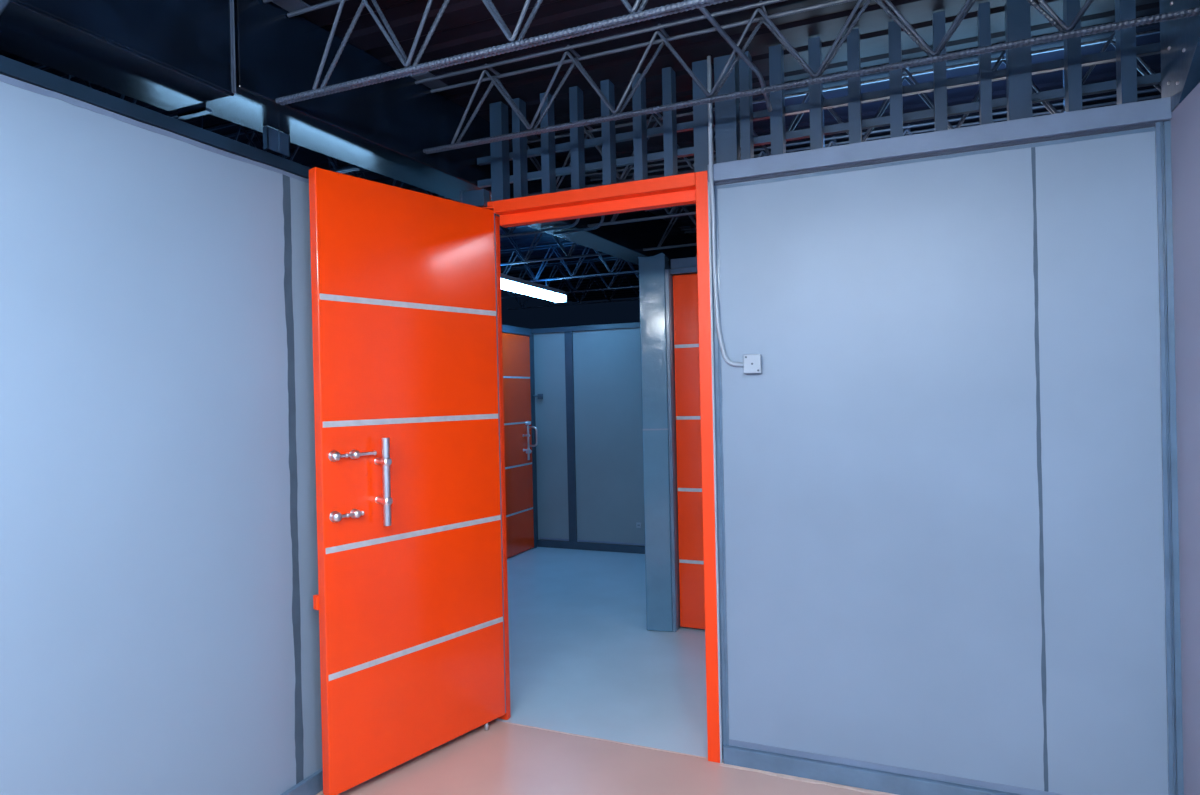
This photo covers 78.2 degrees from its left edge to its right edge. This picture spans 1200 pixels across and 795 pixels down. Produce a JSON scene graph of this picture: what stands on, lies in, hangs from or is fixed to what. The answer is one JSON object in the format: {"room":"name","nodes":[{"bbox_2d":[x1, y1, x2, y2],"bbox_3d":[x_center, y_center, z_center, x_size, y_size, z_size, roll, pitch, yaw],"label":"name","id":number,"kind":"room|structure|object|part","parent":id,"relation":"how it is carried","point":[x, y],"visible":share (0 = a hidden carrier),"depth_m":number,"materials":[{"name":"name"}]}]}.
{"room":"storage unit","nodes":[
{"label":"storage unit","id":0,"kind":"room"},
{"bbox_2d":[0,81,322,794],"bbox_3d":[-1.574,0.329,1.491,0.060,2.200,4.000,-1,0,23],"label":"wall","id":1,"kind":"structure","parent":0,"point":[147,641],"depth_m":2.09,"materials":[{"name":"paint"}]},
{"bbox_2d":[0,74,308,182],"bbox_3d":[-1.571,-0.766,1.475,0.004,0.020,3.999,-1,0,23],"label":"trim","id":2,"kind":"structure","parent":1,"relation":"attached to","point":[3,78],"depth_m":2.07,"materials":[{"name":"metal"}]},
{"bbox_2d":[0,55,311,178],"bbox_3d":[-1.583,-0.798,1.519,0.064,0.041,4.070,-1,0,23],"label":"wall top trim","id":3,"kind":"structure","parent":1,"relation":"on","point":[9,67],"depth_m":2.09,"materials":[{"name":"blue paint"}]},
{"bbox_2d":[263,126,289,157],"bbox_3d":[-1.117,-0.885,2.558,0.026,0.076,0.100,-1,0,23],"label":"stud","id":4,"kind":"object","parent":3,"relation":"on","point":[275,140],"visible":1,"depth_m":2.54,"materials":[{"name":"blue paint"}]},
{"bbox_2d":[283,175,303,783],"bbox_3d":[-1.074,0.315,2.583,0.003,2.200,0.040,-1,0,23],"label":"trim","id":5,"kind":"structure","parent":1,"relation":"attached to","point":[296,618],"depth_m":2.58,"materials":[{"name":"metal"}]},
{"bbox_2d":[280,768,322,794],"bbox_3d":[-1.514,1.393,1.478,0.020,0.070,3.999,-1,0,23],"label":"baseboard","id":6,"kind":"structure","parent":1,"relation":"attached to","point":[313,784],"depth_m":2.60,"materials":[{"name":"metal"}]},
{"bbox_2d":[0,0,1160,301],"bbox_3d":[0.336,-1.326,4.025,6.000,0.080,10.400,-1,0,23],"label":"ceiling","id":7,"kind":"structure","parent":0,"point":[465,26],"depth_m":2.78,"materials":[{"name":"paint"}]},
{"bbox_2d":[34,64,181,118],"bbox_3d":[-2.222,-1.077,2.839,2.025,0.295,0.109,-1,0,23],"label":"joist","id":8,"kind":"object","parent":7,"relation":"attached to","point":[175,115],"visible":0.02,"depth_m":2.63,"materials":[{"name":"metal"}]},
{"bbox_2d":[0,0,235,110],"bbox_3d":[-1.764,-1.046,0.924,0.293,0.364,2.841,-1,0,23],"label":"roof beam","id":9,"kind":"structure","parent":7,"relation":"attached to","point":[168,55],"depth_m":1.97,"materials":[{"name":"metal"}]},
{"bbox_2d":[0,0,10,14],"bbox_3d":[-1.389,-1.004,1.640,0.503,0.345,0.060,-1,0,33],"label":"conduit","id":10,"kind":"object","parent":9,"relation":"attached to","point":[3,3],"visible":1,"depth_m":1.59,"materials":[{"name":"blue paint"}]},
{"bbox_2d":[200,115,329,169],"bbox_3d":[-1.447,-0.880,3.271,0.120,0.678,1.234,-1,0,23],"label":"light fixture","id":11,"kind":"object","parent":7,"relation":"hanging from","point":[201,117],"visible":0.02,"depth_m":2.95,"materials":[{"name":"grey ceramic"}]},
{"bbox_2d":[205,123,361,172],"bbox_3d":[-1.940,-1.085,3.496,2.025,0.295,0.109,-1,0,23],"label":"joist","id":12,"kind":"object","parent":7,"relation":"attached to","point":[338,169],"visible":0.12,"depth_m":3.30,"materials":[{"name":"metal"}]},
{"bbox_2d":[326,164,445,197],"bbox_3d":[-1.602,-1.095,4.118,2.158,0.295,0.109,-1,0,23],"label":"joist","id":13,"kind":"object","parent":7,"relation":"attached to","point":[355,173],"visible":0.04,"depth_m":3.96,"materials":[{"name":"metal"}]},
{"bbox_2d":[206,0,696,268],"bbox_3d":[-0.178,-1.112,4.224,0.269,0.323,4.458,-1,0,27],"label":"roof beam","id":14,"kind":"structure","parent":7,"relation":"attached to","point":[385,128],"depth_m":2.74,"materials":[{"name":"metal"}]},
{"bbox_2d":[178,102,211,118],"bbox_3d":[-1.263,-0.908,2.302,0.120,0.055,0.025,-1,0,23],"label":"bracket","id":15,"kind":"object","parent":14,"relation":"attached to","point":[200,109],"visible":0.71,"depth_m":2.29,"materials":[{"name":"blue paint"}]},
{"bbox_2d":[540,218,579,231],"bbox_3d":[-0.211,-1.081,4.087,0.278,0.299,0.018,-1,0,27],"label":"conduit","id":16,"kind":"object","parent":14,"relation":"attached to","point":[575,223],"visible":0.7,"depth_m":4.08,"materials":[{"name":"grey metal"}]},
{"bbox_2d":[553,215,604,234],"bbox_3d":[-0.112,-1.083,4.153,0.348,0.299,0.018,-1,0,27],"label":"conduit","id":17,"kind":"object","parent":14,"relation":"attached to","point":[603,216],"visible":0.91,"depth_m":4.14,"materials":[{"name":"grey metal"}]},
{"bbox_2d":[441,196,545,237],"bbox_3d":[-1.289,-1.104,4.778,2.212,0.295,0.109,-1,0,23],"label":"joist","id":18,"kind":"object","parent":7,"relation":"attached to","point":[507,231],"visible":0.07,"depth_m":4.44,"materials":[{"name":"metal"}]},
{"bbox_2d":[263,0,732,104],"bbox_3d":[0.157,-1.104,1.819,2.544,0.321,0.150,-1,0,23],"label":"roof truss","id":19,"kind":"object","parent":7,"relation":"attached to","point":[295,7],"visible":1,"depth_m":2.08,"materials":[{"name":"metal"}]},
{"bbox_3d":[-0.979,-1.238,2.304,0.080,0.006,0.150,-1,0,23],"label":"bearing plate","id":20,"kind":"part","parent":19,"relation":"part of","materials":[{"name":"metal"}]},
{"bbox_2d":[499,224,608,265],"bbox_3d":[-0.938,-1.114,5.519,2.274,0.295,0.109,-1,0,23],"label":"joist","id":21,"kind":"object","parent":7,"relation":"attached to","point":[568,254],"visible":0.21,"depth_m":5.30,"materials":[{"name":"metal"}]},
{"bbox_2d":[500,242,638,281],"bbox_3d":[-0.595,-1.123,6.243,2.334,0.295,0.109,-1,0,23],"label":"joist","id":22,"kind":"object","parent":7,"relation":"attached to","point":[554,246],"visible":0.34,"depth_m":6.12,"materials":[{"name":"metal"}]},
{"bbox_2d":[501,274,567,302],"bbox_3d":[-0.580,-0.894,5.880,0.120,0.151,1.234,-1,0,23],"label":"light fixture","id":23,"kind":"object","parent":22,"relation":"hanging from","point":[509,283],"visible":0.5,"depth_m":5.88,"materials":[{"name":"white plastic"}]},
{"bbox_2d":[500,257,638,298],"bbox_3d":[0.477,-1.148,6.632,4.000,0.295,0.109,-1,0,23],"label":"joist","id":24,"kind":"object","parent":7,"relation":"attached to","point":[558,264],"visible":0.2,"depth_m":6.92,"materials":[{"name":"metal"}]},
{"bbox_2d":[507,273,638,309],"bbox_3d":[0.812,-1.158,7.413,4.000,0.295,0.109,-1,0,23],"label":"joist","id":25,"kind":"object","parent":7,"relation":"attached to","point":[625,274],"visible":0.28,"depth_m":7.84,"materials":[{"name":"metal"}]},
{"bbox_2d":[643,204,696,250],"bbox_3d":[1.810,-1.174,4.341,3.306,0.301,0.150,-1,0,23],"label":"joist","id":26,"kind":"object","parent":7,"relation":"attached to","point":[682,206],"visible":0.06,"depth_m":4.91,"materials":[{"name":"metal"}]},
{"bbox_2d":[680,226,696,256],"bbox_3d":[2.143,-1.183,5.069,3.266,0.301,0.150,-1,0,23],"label":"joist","id":27,"kind":"object","parent":7,"relation":"attached to","point":[688,229],"visible":0.02,"depth_m":5.66,"materials":[{"name":"metal"}]},
{"bbox_3d":[0.676,-1.300,5.696,0.080,0.006,0.150,-1,0,23],"label":"bearing plate","id":28,"kind":"part","parent":27,"relation":"part of","materials":[{"name":"metal"}]},
{"bbox_2d":[699,7,771,111],"bbox_3d":[0.400,-1.108,2.322,0.036,0.235,0.649,-1,0,39],"label":"conduit","id":29,"kind":"object","parent":7,"relation":"attached to","point":[703,10],"visible":0.86,"depth_m":2.37,"materials":[{"name":"metal"}]},
{"bbox_2d":[411,0,1199,153],"bbox_3d":[0.450,-1.145,2.471,2.517,0.286,0.150,-1,0,23],"label":"roof truss","id":30,"kind":"object","parent":7,"relation":"attached to","point":[428,79],"visible":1,"depth_m":2.48,"materials":[{"name":"metal"}]},
{"bbox_3d":[-0.673,-1.262,2.951,0.080,0.006,0.150,-1,0,23],"label":"bearing plate","id":31,"kind":"part","parent":30,"relation":"part of","materials":[{"name":"metal"}]},
{"bbox_2d":[511,29,1160,195],"bbox_3d":[1.164,-1.155,2.932,3.383,0.301,0.150,-1,0,23],"label":"joist","id":32,"kind":"object","parent":7,"relation":"attached to","point":[1002,59],"visible":0.37,"depth_m":2.98,"materials":[{"name":"metal"}]},
{"bbox_3d":[-0.357,-1.271,3.582,0.080,0.006,0.150,-1,0,23],"label":"bearing plate","id":33,"kind":"part","parent":32,"relation":"part of","materials":[{"name":"metal"}]},
{"bbox_2d":[585,88,1160,226],"bbox_3d":[1.468,-1.164,3.596,3.347,0.301,0.150,-1,0,23],"label":"joist","id":34,"kind":"object","parent":7,"relation":"attached to","point":[594,175],"visible":0.17,"depth_m":3.68,"materials":[{"name":"metal"}]},
{"bbox_3d":[-0.036,-1.280,4.239,0.080,0.006,0.150,-1,0,23],"label":"bearing plate","id":35,"kind":"part","parent":34,"relation":"part of","materials":[{"name":"metal"}]},
{"bbox_2d":[823,70,1064,125],"bbox_3d":[1.384,-1.129,3.034,1.234,0.328,0.120,-1,0,23],"label":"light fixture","id":36,"kind":"object","parent":7,"relation":"hanging from","point":[1063,70],"visible":0.02,"depth_m":2.86,"materials":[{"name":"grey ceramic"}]},
{"bbox_2d":[534,328,644,545],"bbox_3d":[0.292,0.380,6.556,2.140,1.985,0.060,-1,0,23],"label":"wall","id":37,"kind":"structure","parent":0,"point":[606,363],"depth_m":6.67,"materials":[{"name":"paint"}]},
{"bbox_2d":[532,334,537,539],"bbox_3d":[-0.621,0.399,6.896,0.035,1.985,0.035,-1,0,23],"label":"trim","id":38,"kind":"structure","parent":37,"relation":"attached to","point":[532,334],"depth_m":6.89,"materials":[{"name":"paint"}]},
{"bbox_2d":[534,394,542,398],"bbox_3d":[-0.567,-0.009,6.867,0.076,0.038,0.039,-1,0,9],"label":"wall switch","id":39,"kind":"object","parent":37,"relation":"attached to","point":[540,396],"visible":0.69,"depth_m":6.85,"materials":[{"name":"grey plastic"}]},
{"bbox_2d":[564,331,576,541],"bbox_3d":[-0.266,0.392,6.751,0.075,1.985,0.022,-1,0,23],"label":"trim","id":40,"kind":"structure","parent":37,"relation":"attached to","point":[568,336],"depth_m":6.74,"materials":[{"name":"paint"}]},
{"bbox_2d":[531,322,639,333],"bbox_3d":[0.232,-0.634,6.556,1.910,0.045,0.085,-1,0,23],"label":"rail","id":41,"kind":"object","parent":37,"relation":"on","point":[635,324],"visible":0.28,"depth_m":6.66,"materials":[{"name":"metal"}]},
{"bbox_2d":[537,539,644,553],"bbox_3d":[0.239,1.341,6.545,1.785,0.065,0.025,-1,0,23],"label":"baseboard","id":42,"kind":"structure","parent":37,"relation":"attached to","point":[540,543],"depth_m":6.66,"materials":[{"name":"paint"}]},
{"bbox_2d":[540,537,644,545],"bbox_3d":[0.252,1.296,6.547,1.760,0.015,0.010,-1,0,23],"label":"ledge","id":43,"kind":"object","parent":37,"relation":"attached to","point":[540,537],"visible":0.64,"depth_m":6.66,"materials":[{"name":"metal"}]},
{"bbox_2d":[636,522,640,527],"bbox_3d":[0.342,1.123,6.504,0.044,0.048,0.014,-1,0,23],"label":"wall socket","id":44,"kind":"object","parent":37,"relation":"attached to","point":[638,524],"visible":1,"depth_m":6.50,"materials":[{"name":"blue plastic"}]},
{"bbox_2d":[316,547,880,794],"bbox_3d":[0.197,1.427,2.628,5.060,0.080,7.460,-1,0,23],"label":"floor","id":45,"kind":"structure","parent":0,"point":[584,659],"depth_m":3.29,"materials":[{"name":"paint"}]},
{"bbox_2d":[638,253,676,631],"bbox_3d":[0.354,0.264,4.417,0.180,2.226,0.144,-1,0,15],"label":"steel column","id":46,"kind":"structure","parent":45,"relation":"on","point":[654,276],"depth_m":4.35,"materials":[{"name":"metal"}]},
{"bbox_3d":[0.320,-0.837,4.416,0.160,0.023,0.144,-1,0,15],"label":"cap plate","id":47,"kind":"part","parent":46,"relation":"part of","materials":[{"name":"grey metal"}]},
{"bbox_2d":[710,127,1167,794],"bbox_3d":[1.108,0.247,2.555,1.426,2.140,0.070,-1,0,23],"label":"wall","id":48,"kind":"structure","parent":0,"point":[881,499],"depth_m":2.48,"materials":[{"name":"paint"}]},
{"bbox_2d":[309,167,505,794],"bbox_3d":[-0.690,0.302,2.853,0.142,2.199,0.838,-1,0,39],"label":"door","id":49,"kind":"structure","parent":48,"relation":"in","point":[409,600],"depth_m":2.79,"materials":[{"name":"orange metal"}]},
{"bbox_3d":[-0.771,0.304,2.667,0.027,0.317,0.027,-1,0,39],"label":"pull handle","id":50,"kind":"part","parent":49,"relation":"part of","materials":[{"name":"silver metal"}]},
{"bbox_2d":[460,189,488,207],"bbox_3d":[-0.538,-0.845,3.176,0.115,0.092,0.051,-1,0,23],"label":"bracket","id":51,"kind":"object","parent":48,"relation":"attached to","point":[479,198],"visible":0.63,"depth_m":3.15,"materials":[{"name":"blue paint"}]},
{"bbox_2d":[483,171,722,762],"bbox_3d":[-0.007,0.272,3.026,1.007,2.236,0.102,-1,0,23],"label":"door frame","id":52,"kind":"structure","parent":48,"relation":"attached to","point":[688,188],"depth_m":2.80,"materials":[{"name":"orange metal"}]},
{"bbox_2d":[489,101,509,200],"bbox_3d":[-0.433,-1.051,3.193,0.057,0.425,0.060,-1,0,23],"label":"stud","id":53,"kind":"object","parent":52,"relation":"on","point":[500,172],"visible":0.86,"depth_m":3.17,"materials":[{"name":"blue paint"}]},
{"bbox_2d":[512,98,527,197],"bbox_3d":[-0.342,-1.053,3.154,0.036,0.425,0.060,-1,0,23],"label":"stud","id":54,"kind":"object","parent":52,"relation":"on","point":[520,177],"visible":0.83,"depth_m":3.13,"materials":[{"name":"blue paint"}]},
{"bbox_2d":[540,92,555,193],"bbox_3d":[-0.218,-1.056,3.101,0.036,0.425,0.060,-1,0,23],"label":"stud","id":55,"kind":"object","parent":52,"relation":"on","point":[548,167],"visible":0.71,"depth_m":3.08,"materials":[{"name":"blue paint"}]},
{"bbox_2d":[477,147,714,187],"bbox_3d":[-0.047,-0.958,3.076,1.070,0.027,0.023,-1,0,23],"label":"rail","id":56,"kind":"object","parent":55,"relation":"attached to","point":[683,152],"visible":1,"depth_m":3.05,"materials":[{"name":"grey metal"}]},
{"bbox_2d":[569,86,584,189],"bbox_3d":[-0.094,-1.058,3.048,0.036,0.425,0.060,-1,0,23],"label":"stud","id":57,"kind":"object","parent":52,"relation":"on","point":[575,93],"visible":0.86,"depth_m":3.02,"materials":[{"name":"blue paint"}]},
{"bbox_2d":[600,79,615,184],"bbox_3d":[0.035,-1.061,2.993,0.036,0.425,0.060,-1,0,23],"label":"stud","id":58,"kind":"object","parent":52,"relation":"on","point":[607,87],"visible":0.86,"depth_m":2.97,"materials":[{"name":"blue paint"}]},
{"bbox_2d":[632,73,647,180],"bbox_3d":[0.159,-1.063,2.940,0.036,0.425,0.060,-1,0,23],"label":"stud","id":59,"kind":"object","parent":52,"relation":"on","point":[639,96],"visible":0.76,"depth_m":2.92,"materials":[{"name":"blue paint"}]},
{"bbox_2d":[662,67,677,176],"bbox_3d":[0.274,-1.066,2.890,0.036,0.425,0.060,-1,0,23],"label":"stud","id":60,"kind":"object","parent":52,"relation":"on","point":[668,74],"visible":0.86,"depth_m":2.87,"materials":[{"name":"blue paint"}]},
{"bbox_2d":[692,59,713,171],"bbox_3d":[0.397,-1.068,2.838,0.062,0.425,0.060,-1,0,23],"label":"stud","id":61,"kind":"object","parent":52,"relation":"on","point":[699,68],"visible":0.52,"depth_m":2.81,"materials":[{"name":"blue paint"}]},
{"bbox_2d":[477,118,714,165],"bbox_3d":[-0.049,-1.058,3.076,1.070,0.027,0.023,-1,0,23],"label":"rail","id":62,"kind":"object","parent":61,"relation":"attached to","point":[686,126],"visible":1,"depth_m":3.05,"materials":[{"name":"grey metal"}]},
{"bbox_2d":[505,722,707,758],"bbox_3d":[0.006,1.390,3.003,0.896,0.003,0.010,-1,0,23],"label":"threshold","id":63,"kind":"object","parent":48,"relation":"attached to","point":[505,722],"depth_m":2.99,"materials":[{"name":"metal"}]},
{"bbox_2d":[711,185,728,758],"bbox_3d":[0.453,0.280,2.796,0.033,2.180,0.008,-1,0,23],"label":"trim","id":64,"kind":"structure","parent":48,"relation":"attached to","point":[717,350],"depth_m":2.79,"materials":[{"name":"metal"}]},
{"bbox_2d":[707,56,743,366],"bbox_3d":[0.472,-0.694,2.752,0.122,1.162,0.037,-1,0,23],"label":"conduit","id":65,"kind":"object","parent":48,"relation":"attached to","point":[709,83],"visible":1,"depth_m":2.77,"materials":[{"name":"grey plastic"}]},
{"bbox_2d":[743,354,760,373],"bbox_3d":[0.565,-0.124,2.729,0.064,0.070,0.029,-1,0,23],"label":"junction box","id":66,"kind":"object","parent":48,"relation":"attached to","point":[752,362],"visible":1,"depth_m":2.72,"materials":[{"name":"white plastic"}]},
{"bbox_2d":[720,745,1021,794],"bbox_3d":[1.124,1.335,2.528,1.414,0.064,0.052,-1,0,23],"label":"baseboard","id":67,"kind":"structure","parent":48,"relation":"attached to","point":[858,777],"depth_m":2.61,"materials":[{"name":"metal"}]},
{"bbox_2d":[729,739,1063,794],"bbox_3d":[1.121,1.290,2.524,1.378,0.023,0.005,-1,0,23],"label":"ledge","id":68,"kind":"object","parent":48,"relation":"attached to","point":[916,773],"visible":1,"depth_m":2.57,"materials":[{"name":"metal"}]},
{"bbox_2d":[714,121,1163,188],"bbox_3d":[1.067,-0.818,2.523,1.416,0.011,0.016,-1,0,23],"label":"trim","id":69,"kind":"structure","parent":48,"relation":"attached to","point":[1148,125],"depth_m":2.47,"materials":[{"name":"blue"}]},
{"bbox_2d":[708,97,1171,182],"bbox_3d":[1.078,-0.857,2.539,1.425,0.065,0.098,-1,0,23],"label":"trim rail","id":70,"kind":"object","parent":48,"relation":"on","point":[1154,110],"visible":0.77,"depth_m":2.44,"materials":[{"name":"metal"}]},
{"bbox_2d":[714,54,739,162],"bbox_3d":[0.482,-1.080,2.801,0.080,0.405,0.060,-1,0,23],"label":"stud","id":71,"kind":"object","parent":70,"relation":"on","point":[727,121],"visible":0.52,"depth_m":2.77,"materials":[{"name":"blue paint"}]},
{"bbox_2d":[739,42,1160,120],"bbox_3d":[1.142,-1.078,2.566,1.322,0.027,0.023,-1,0,23],"label":"rail","id":72,"kind":"object","parent":71,"relation":"attached to","point":[1149,49],"visible":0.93,"depth_m":2.52,"materials":[{"name":"grey metal"}]},
{"bbox_2d":[740,73,1160,147],"bbox_3d":[1.144,-0.983,2.566,1.322,0.027,0.023,-1,0,23],"label":"rail","id":73,"kind":"object","parent":71,"relation":"attached to","point":[1152,79],"visible":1,"depth_m":2.52,"materials":[{"name":"grey metal"}]},
{"bbox_2d":[739,51,753,159],"bbox_3d":[0.549,-1.082,2.772,0.036,0.405,0.060,-1,0,23],"label":"stud","id":74,"kind":"object","parent":70,"relation":"on","point":[745,72],"visible":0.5,"depth_m":2.75,"materials":[{"name":"blue paint"}]},
{"bbox_2d":[769,44,785,154],"bbox_3d":[0.655,-1.084,2.727,0.044,0.405,0.060,-1,0,23],"label":"stud","id":75,"kind":"object","parent":70,"relation":"on","point":[776,53],"visible":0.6,"depth_m":2.70,"materials":[{"name":"blue paint"}]},
{"bbox_2d":[808,36,823,149],"bbox_3d":[0.782,-1.086,2.672,0.040,0.405,0.060,-1,0,23],"label":"stud","id":76,"kind":"object","parent":70,"relation":"on","point":[814,44],"visible":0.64,"depth_m":2.65,"materials":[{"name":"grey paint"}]},
{"bbox_2d":[847,28,861,143],"bbox_3d":[0.903,-1.089,2.620,0.040,0.405,0.060,-1,0,23],"label":"stud","id":77,"kind":"object","parent":70,"relation":"on","point":[853,39],"visible":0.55,"depth_m":2.59,"materials":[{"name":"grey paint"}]},
{"bbox_2d":[888,20,902,137],"bbox_3d":[1.028,-1.091,2.567,0.040,0.405,0.060,-1,0,23],"label":"stud","id":78,"kind":"object","parent":70,"relation":"on","point":[894,30],"visible":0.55,"depth_m":2.54,"materials":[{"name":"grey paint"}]},
{"bbox_2d":[932,11,947,130],"bbox_3d":[1.156,-1.094,2.512,0.038,0.405,0.060,-1,0,23],"label":"stud","id":79,"kind":"object","parent":70,"relation":"on","point":[938,20],"visible":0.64,"depth_m":2.48,"materials":[{"name":"blue paint"}]},
{"bbox_2d":[977,2,991,124],"bbox_3d":[1.281,-1.097,2.459,0.033,0.405,0.060,-1,0,23],"label":"stud","id":80,"kind":"object","parent":70,"relation":"on","point":[983,13],"visible":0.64,"depth_m":2.43,"materials":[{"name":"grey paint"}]},
{"bbox_2d":[1005,0,1032,120],"bbox_3d":[1.371,-1.099,2.420,0.066,0.405,0.060,-1,0,23],"label":"stud","id":81,"kind":"object","parent":70,"relation":"on","point":[1017,12],"visible":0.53,"depth_m":2.39,"materials":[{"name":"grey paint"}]},
{"bbox_2d":[1063,0,1081,111],"bbox_3d":[1.509,-1.101,2.361,0.037,0.405,0.060,-1,0,23],"label":"stud","id":82,"kind":"object","parent":70,"relation":"on","point":[1072,46],"visible":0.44,"depth_m":2.33,"materials":[{"name":"blue paint"}]},
{"bbox_2d":[1115,0,1136,104],"bbox_3d":[1.640,-1.104,2.305,0.040,0.405,0.060,-1,0,23],"label":"stud","id":83,"kind":"object","parent":70,"relation":"on","point":[1126,60],"visible":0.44,"depth_m":2.28,"materials":[{"name":"blue paint"}]},
{"bbox_2d":[1031,147,1047,791],"bbox_3d":[1.419,0.238,2.384,0.014,2.105,0.003,-1,0,23],"label":"trim","id":84,"kind":"structure","parent":48,"relation":"attached to","point":[1033,154],"depth_m":2.38,"materials":[{"name":"metal"}]},
{"bbox_2d":[1155,121,1183,794],"bbox_3d":[1.721,0.259,2.244,0.020,2.190,0.022,-1,0,23],"label":"trim","id":85,"kind":"structure","parent":48,"relation":"attached to","point":[1159,129],"depth_m":2.24,"materials":[{"name":"metal"}]},
{"bbox_2d":[1169,82,1199,794],"bbox_3d":[1.004,0.271,0.424,0.060,2.210,4.070,-1,0,23],"label":"wall","id":86,"kind":"structure","parent":0,"point":[1185,120],"depth_m":2.13,"materials":[{"name":"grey paint"}]},
{"bbox_2d":[1167,1,1184,84],"bbox_3d":[1.680,-1.040,2.158,0.005,0.262,0.152,-1,0,23],"label":"bolts","id":87,"kind":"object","parent":86,"relation":"attached to","point":[1171,2],"depth_m":2.18,"materials":[{"name":"silver metal"}]},
{"bbox_2d":[1160,0,1199,111],"bbox_3d":[1.636,-1.081,2.007,0.034,0.455,0.610,-1,0,23],"label":"plate","id":88,"kind":"object","parent":86,"relation":"attached to","point":[1176,65],"visible":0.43,"depth_m":2.13,"materials":[{"name":"blue paint"}]},
{"bbox_3d":[-1.314,0.411,5.423,0.080,2.000,3.290,-1,0,23],"label":"wall","id":89,"kind":"structure","parent":0,"visible":0},
{"bbox_2d":[502,325,530,331],"bbox_3d":[-1.325,-0.604,5.414,0.105,0.030,3.290,-1,0,23],"label":"rail","id":90,"kind":"object","parent":89,"relation":"on","point":[503,326],"visible":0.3,"depth_m":6.63,"materials":[{"name":"metal"}]},
{"bbox_2d":[502,327,536,547],"bbox_3d":[-0.815,0.397,6.424,0.050,2.000,0.945,-1,0,23],"label":"door frame","id":91,"kind":"structure","parent":89,"relation":"attached to","point":[504,330],"depth_m":6.82,"materials":[{"name":"paint"}]},
{"bbox_2d":[502,333,537,557],"bbox_3d":[-0.779,0.414,6.406,0.129,1.945,0.860,-1,0,23],"label":"door","id":92,"kind":"structure","parent":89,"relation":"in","point":[518,445],"depth_m":6.57,"materials":[{"name":"orange metal"}]},
{"bbox_3d":[-0.645,0.408,6.642,0.020,0.310,0.020,-1,0,23],"label":"pull handle","id":93,"kind":"part","parent":92,"relation":"part of","materials":[{"name":"silver metal"}]},
{"bbox_3d":[-0.608,0.357,6.751,0.084,0.188,0.018,-1,0,23],"label":"curved handle","id":94,"kind":"part","parent":92,"relation":"part of","materials":[{"name":"silver metal"}]},
{"bbox_3d":[2.243,0.248,3.652,2.060,2.180,0.060,-1,0,23],"label":"wall","id":95,"kind":"structure","parent":0,"visible":0},
{"bbox_2d":[669,267,696,629],"bbox_3d":[0.869,0.299,4.222,0.957,2.135,0.095,-1,0,23],"label":"door frame","id":96,"kind":"structure","parent":95,"relation":"attached to","point":[689,270],"depth_m":4.37,"materials":[{"name":"metal"}]},
{"bbox_2d":[671,257,696,268],"bbox_3d":[1.799,-0.815,3.815,2.965,0.055,0.105,-1,0,23],"label":"rail","id":97,"kind":"object","parent":95,"relation":"on","point":[691,261],"visible":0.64,"depth_m":4.32,"materials":[{"name":"metal"}]},
{"bbox_2d":[673,273,704,628],"bbox_3d":[0.875,0.310,4.232,0.900,2.088,0.046,-1,0,23],"label":"door","id":98,"kind":"structure","parent":95,"relation":"in","point":[685,287],"depth_m":4.36,"materials":[{"name":"orange metal"}]}
]}

